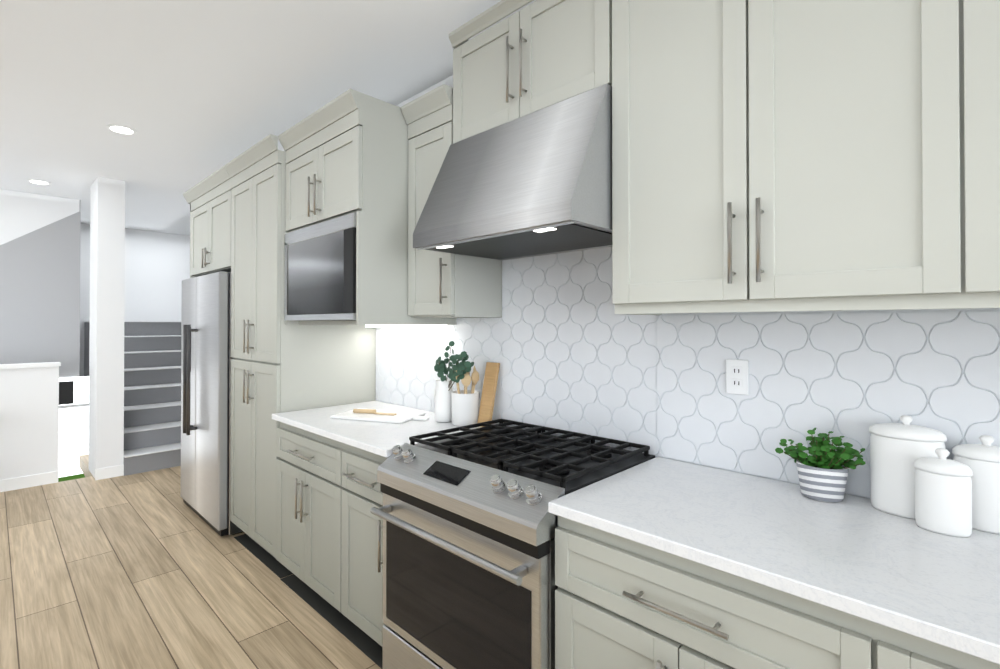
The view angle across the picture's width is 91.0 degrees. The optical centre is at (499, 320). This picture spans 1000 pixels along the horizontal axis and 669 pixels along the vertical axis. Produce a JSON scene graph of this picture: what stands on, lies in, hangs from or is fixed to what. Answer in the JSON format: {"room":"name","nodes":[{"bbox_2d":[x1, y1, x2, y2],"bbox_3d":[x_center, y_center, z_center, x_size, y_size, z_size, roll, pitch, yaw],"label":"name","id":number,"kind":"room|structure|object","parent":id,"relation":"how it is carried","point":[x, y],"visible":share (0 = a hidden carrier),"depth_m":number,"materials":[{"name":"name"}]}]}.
{"room":"kitchen","nodes":[
{"label":"kitchen","id":0,"kind":"room"},
{"bbox_2d":[0,362,60,491],"bbox_3d":[-5.244,1.696,3.087,0.160,2.660,4.150,0,-1,44],"label":"wall","id":1,"kind":"structure","parent":0,"point":[29,417],"depth_m":4.23,"materials":[{"name":"paint"}]},
{"bbox_2d":[0,189,79,244],"bbox_3d":[-5.194,-0.531,4.579,0.004,1.539,1.940,0,-1,44],"label":"soffit","id":2,"kind":"structure","parent":0,"point":[23,213],"depth_m":4.99,"materials":[{"name":"paint"}]},
{"bbox_2d":[0,193,80,377],"bbox_3d":[-6.000,0.922,3.823,0.120,4.460,4.150,0,-1,44],"label":"wall","id":3,"kind":"structure","parent":0,"point":[40,295],"depth_m":5.08,"materials":[{"name":"paint"}]},
{"bbox_2d":[58,376,88,481],"bbox_3d":[-4.648,1.272,5.107,0.033,1.340,0.720,0,-1,44],"label":"window","id":4,"kind":"structure","parent":3,"relation":"in","point":[73,444],"depth_m":5.22,"materials":[{"name":"white glass"}]},
{"bbox_2d":[89,176,124,479],"bbox_3d":[-3.733,0.069,4.664,0.482,2.740,0.210,0,-1,44],"label":"column","id":5,"kind":"structure","parent":0,"point":[106,333],"depth_m":4.51,"materials":[{"name":"white paint"}]},
{"bbox_2d":[79,223,189,376],"bbox_3d":[-6.258,0.878,5.859,0.120,4.580,6.720,0,-1,44],"label":"wall","id":6,"kind":"structure","parent":0,"point":[157,268],"depth_m":7.04,"materials":[{"name":"paint"}]},
{"bbox_2d":[0,454,380,668],"bbox_3d":[-1.940,1.474,1.601,12.000,0.120,6.600,0,-1,44],"label":"floor","id":7,"kind":"structure","parent":0,"point":[149,570],"depth_m":2.58,"materials":[{"name":"brown wood"}]},
{"bbox_2d":[84,321,180,475],"bbox_3d":[-3.714,0.732,6.343,2.870,1.440,2.250,0,-1,44],"label":"stairs","id":8,"kind":"structure","parent":7,"relation":"on","point":[152,395],"depth_m":5.37,"materials":[{"name":"grey paint"},{"name":"white paint"}]},
{"bbox_2d":[181,271,242,535],"bbox_3d":[-1.950,0.556,3.716,0.918,1.750,0.722,0,-1,44],"label":"fridge","id":9,"kind":"object","parent":7,"relation":"on","point":[206,357],"visible":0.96,"depth_m":3.35,"materials":[{"name":"silver metal"}]},
{"bbox_2d":[225,134,375,578],"bbox_3d":[-1.297,0.207,3.171,0.756,2.440,0.658,0,-1,44],"label":"pantry cabinet","id":10,"kind":"object","parent":7,"relation":"on","point":[278,365],"visible":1,"depth_m":2.92,"materials":[{"name":"paint"}]},
{"bbox_2d":[272,401,495,668],"bbox_3d":[-0.621,0.964,2.511,1.116,0.915,0.660,0,-1,44],"label":"base cabinet","id":11,"kind":"object","parent":7,"relation":"on","point":[329,536],"visible":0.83,"depth_m":2.28,"materials":[{"name":"paint"}]},
{"bbox_2d":[330,408,428,423],"bbox_3d":[-0.601,0.488,2.570,0.500,0.036,0.250,0,0,20],"label":"serving board","id":12,"kind":"object","parent":11,"relation":"on","point":[379,415],"visible":1,"depth_m":2.54,"materials":[{"name":"white ceramic"}]},
{"bbox_2d":[434,341,479,425],"bbox_3d":[-0.213,0.302,2.419,0.324,0.406,0.178,0,-1,44],"label":"vases","id":13,"kind":"object","parent":11,"relation":"on","point":[458,407],"visible":0.98,"depth_m":2.37,"materials":[{"name":"white ceramic"}]},
{"bbox_2d":[478,362,499,426],"bbox_3d":[-0.055,0.354,2.358,0.075,0.300,0.081,0,-1,44],"label":"cutting board","id":14,"kind":"object","parent":11,"relation":"on","point":[488,392],"visible":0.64,"depth_m":2.35,"materials":[{"name":"brown wood"}]},
{"bbox_2d":[370,419,654,668],"bbox_3d":[0.038,0.939,1.819,0.784,0.954,0.733,0,-1,44],"label":"range","id":15,"kind":"object","parent":7,"relation":"on","point":[470,523],"visible":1,"depth_m":1.60,"materials":[{"name":"silver metal"}]},
{"bbox_2d":[555,517,931,668],"bbox_3d":[0.643,0.970,1.316,0.775,0.886,0.623,0,-1,44],"label":"base cabinet","id":16,"kind":"object","parent":7,"relation":"on","point":[663,563],"depth_m":1.11,"materials":[{"name":"paint"}]},
{"bbox_2d":[548,457,999,668],"bbox_3d":[1.265,0.507,0.702,2.528,0.030,0.648,0,-1,44],"label":"countertop","id":17,"kind":"structure","parent":16,"relation":"on","point":[851,557],"depth_m":1.09,"materials":[{"name":"white stone"}]},
{"bbox_2d":[775,428,865,501],"bbox_3d":[0.898,0.400,1.387,0.220,0.194,0.131,0,-1,44],"label":"potted plant","id":18,"kind":"object","parent":17,"relation":"on","point":[823,468],"visible":1,"depth_m":1.35,"materials":[{"name":"green plant"}]},
{"bbox_2d":[869,415,946,518],"bbox_3d":[1.050,0.371,1.269,0.156,0.250,0.103,0,-1,44],"label":"canister","id":19,"kind":"object","parent":17,"relation":"on","point":[897,450],"visible":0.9,"depth_m":1.25,"materials":[{"name":"white ceramic"}]},
{"bbox_2d":[914,448,972,536],"bbox_3d":[1.045,0.399,1.160,0.104,0.192,0.069,0,-1,44],"label":"canister","id":20,"kind":"object","parent":17,"relation":"on","point":[943,494],"visible":1,"depth_m":1.14,"materials":[{"name":"white ceramic"}]},
{"bbox_2d":[952,435,999,534],"bbox_3d":[1.163,0.385,1.174,0.123,0.220,0.081,0,-1,44],"label":"medium canister","id":21,"kind":"object","parent":17,"relation":"on","point":[982,461],"visible":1,"depth_m":1.15,"materials":[{"name":"white ceramic"}]},
{"bbox_2d":[932,645,995,668],"bbox_3d":[1.137,0.966,0.838,0.850,0.886,0.623,0,-1,44],"label":"base cabinet","id":22,"kind":"object","parent":7,"relation":"on","point":[941,659],"depth_m":0.81,"materials":[{"name":"paint"}]},
{"bbox_2d":[0,0,535,235],"bbox_3d":[-1.940,-1.386,1.624,12.000,0.120,6.600,0,-1,44],"label":"ceiling","id":23,"kind":"structure","parent":0,"point":[192,93],"depth_m":2.65,"materials":[{"name":"paint"}]},
{"bbox_2d":[27,179,50,184],"bbox_3d":[-4.333,-1.298,4.619,0.170,0.006,0.170,0,-1,44],"label":"recessed light","id":24,"kind":"object","parent":23,"relation":"in","point":[41,182],"visible":1,"depth_m":4.62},
{"bbox_2d":[106,125,136,134],"bbox_3d":[-2.598,-1.308,3.375,0.170,0.006,0.170,0,-1,44],"label":"recessed light","id":25,"kind":"object","parent":23,"relation":"in","point":[120,129],"visible":1,"depth_m":3.37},
{"bbox_2d":[396,75,452,106],"bbox_3d":[0.824,0.045,1.668,8.100,2.740,0.120,0,-1,44],"label":"wall","id":26,"kind":"structure","parent":0,"point":[448,81],"depth_m":2.75,"materials":[{"name":"paint"}]},
{"bbox_2d":[183,165,230,277],"bbox_3d":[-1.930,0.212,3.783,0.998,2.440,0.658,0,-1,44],"label":"upper cabinet","id":27,"kind":"object","parent":26,"relation":"attached to","point":[208,199],"visible":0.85,"depth_m":3.52,"materials":[{"name":"paint"}]},
{"bbox_2d":[278,89,456,327],"bbox_3d":[-0.725,-0.489,2.653,0.786,1.056,0.618,0,-1,44],"label":"upper cabinet","id":28,"kind":"object","parent":26,"relation":"attached to","point":[346,228],"visible":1,"depth_m":2.33,"materials":[{"name":"paint"}]},
{"bbox_2d":[401,84,501,317],"bbox_3d":[-0.232,-0.517,2.357,0.326,1.005,0.358,0,-1,44],"label":"upper cabinet","id":29,"kind":"object","parent":26,"relation":"attached to","point":[445,285],"visible":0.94,"depth_m":2.26,"materials":[{"name":"paint"}]},
{"bbox_2d":[413,84,611,259],"bbox_3d":[0.111,-0.525,1.907,0.782,0.478,0.526,0,-1,44],"label":"range hood","id":30,"kind":"object","parent":26,"relation":"attached to","point":[538,183],"visible":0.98,"depth_m":1.69,"materials":[{"name":"metal"}]},
{"bbox_2d":[449,0,611,143],"bbox_3d":[0.185,-1.002,1.961,0.822,0.472,0.356,0,-1,44],"label":"upper cabinet","id":31,"kind":"object","parent":26,"relation":"attached to","point":[536,55],"visible":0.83,"depth_m":1.84,"materials":[{"name":"paint"}]},
{"bbox_2d":[376,247,999,498],"bbox_3d":[0.803,0.132,1.601,4.437,0.935,0.004,0,-1,44],"label":"backsplash","id":32,"kind":"structure","parent":26,"relation":"attached to","point":[563,344],"depth_m":1.69,"materials":[{"name":"tile"}]},
{"bbox_2d":[726,359,748,394],"bbox_3d":[0.778,0.185,1.612,0.070,0.114,0.007,0,-1,44],"label":"electrical outlet plate","id":33,"kind":"object","parent":32,"relation":"attached to","point":[737,376],"visible":1,"depth_m":1.61,"materials":[{"name":"plastic"}]},
{"bbox_2d":[612,0,999,311],"bbox_3d":[0.791,-0.621,1.398,0.892,1.143,0.318,0,-1,44],"label":"upper cabinet","id":34,"kind":"object","parent":26,"relation":"attached to","point":[799,155],"depth_m":1.22,"materials":[{"name":"paint"}]}
]}

